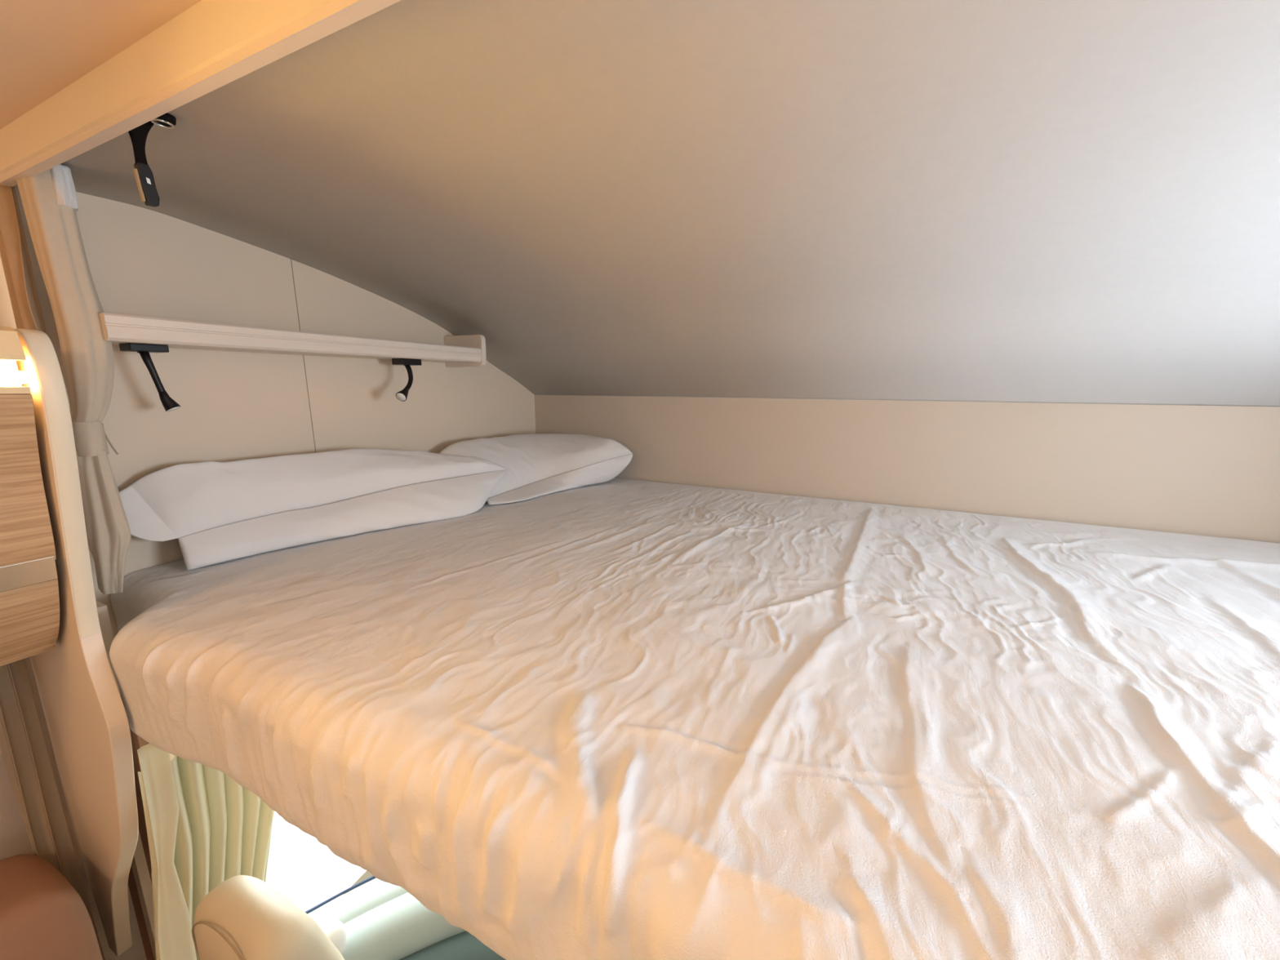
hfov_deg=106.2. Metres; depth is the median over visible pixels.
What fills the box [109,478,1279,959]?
sheet
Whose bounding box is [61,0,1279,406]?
ceiling
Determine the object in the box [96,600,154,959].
wall
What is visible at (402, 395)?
reading lamp
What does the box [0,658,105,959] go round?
window curtain
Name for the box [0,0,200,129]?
ceiling
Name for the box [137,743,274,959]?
curtain
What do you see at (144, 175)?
reading lamp
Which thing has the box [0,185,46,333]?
curtain
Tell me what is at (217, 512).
pillow
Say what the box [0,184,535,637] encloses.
wall
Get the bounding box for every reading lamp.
[119,342,180,411]
[128,112,176,207]
[391,358,421,401]
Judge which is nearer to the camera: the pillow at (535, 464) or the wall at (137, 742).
the wall at (137, 742)
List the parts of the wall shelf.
panel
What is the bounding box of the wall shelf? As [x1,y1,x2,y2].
[98,312,486,367]
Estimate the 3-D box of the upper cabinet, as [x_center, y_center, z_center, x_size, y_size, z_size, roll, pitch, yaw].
[-1.437,0.192,-0.085,0.448,0.521,1.946,6,12,25]
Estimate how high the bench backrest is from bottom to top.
0.605 m
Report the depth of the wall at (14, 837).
0.97 m
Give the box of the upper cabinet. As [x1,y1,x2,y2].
[0,325,59,666]
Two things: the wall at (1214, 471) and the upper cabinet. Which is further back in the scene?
the wall at (1214, 471)
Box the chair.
[191,875,344,959]
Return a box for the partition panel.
[13,328,138,955]
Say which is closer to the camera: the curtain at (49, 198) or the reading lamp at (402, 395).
the curtain at (49, 198)
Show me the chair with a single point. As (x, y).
(243, 917)
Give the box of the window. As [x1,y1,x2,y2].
[265,810,359,914]
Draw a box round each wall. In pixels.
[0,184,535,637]
[0,257,146,959]
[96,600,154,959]
[131,753,376,959]
[533,395,1279,543]
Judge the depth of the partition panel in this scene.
0.81 m
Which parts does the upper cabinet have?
door, handle rail, panel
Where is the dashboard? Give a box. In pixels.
[305,875,506,959]
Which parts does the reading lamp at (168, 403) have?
mounting plate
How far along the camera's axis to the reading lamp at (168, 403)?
0.96 m
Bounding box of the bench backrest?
[0,853,102,959]
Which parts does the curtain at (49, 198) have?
tieback cord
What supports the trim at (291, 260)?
attached to the wall at (235, 406)
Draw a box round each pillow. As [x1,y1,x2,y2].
[119,448,506,570]
[439,433,632,505]
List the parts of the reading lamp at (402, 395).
mounting plate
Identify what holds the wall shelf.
attached to the wall at (235, 406)
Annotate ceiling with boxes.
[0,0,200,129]
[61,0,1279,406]
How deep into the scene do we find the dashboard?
1.29 m
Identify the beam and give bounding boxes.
[0,0,333,175]
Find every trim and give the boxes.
[0,0,400,186]
[290,259,315,453]
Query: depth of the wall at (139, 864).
1.04 m
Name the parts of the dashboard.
knob cover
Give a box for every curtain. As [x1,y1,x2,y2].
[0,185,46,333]
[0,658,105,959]
[16,164,130,594]
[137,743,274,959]
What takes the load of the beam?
attached to the ceiling at (46, 46)

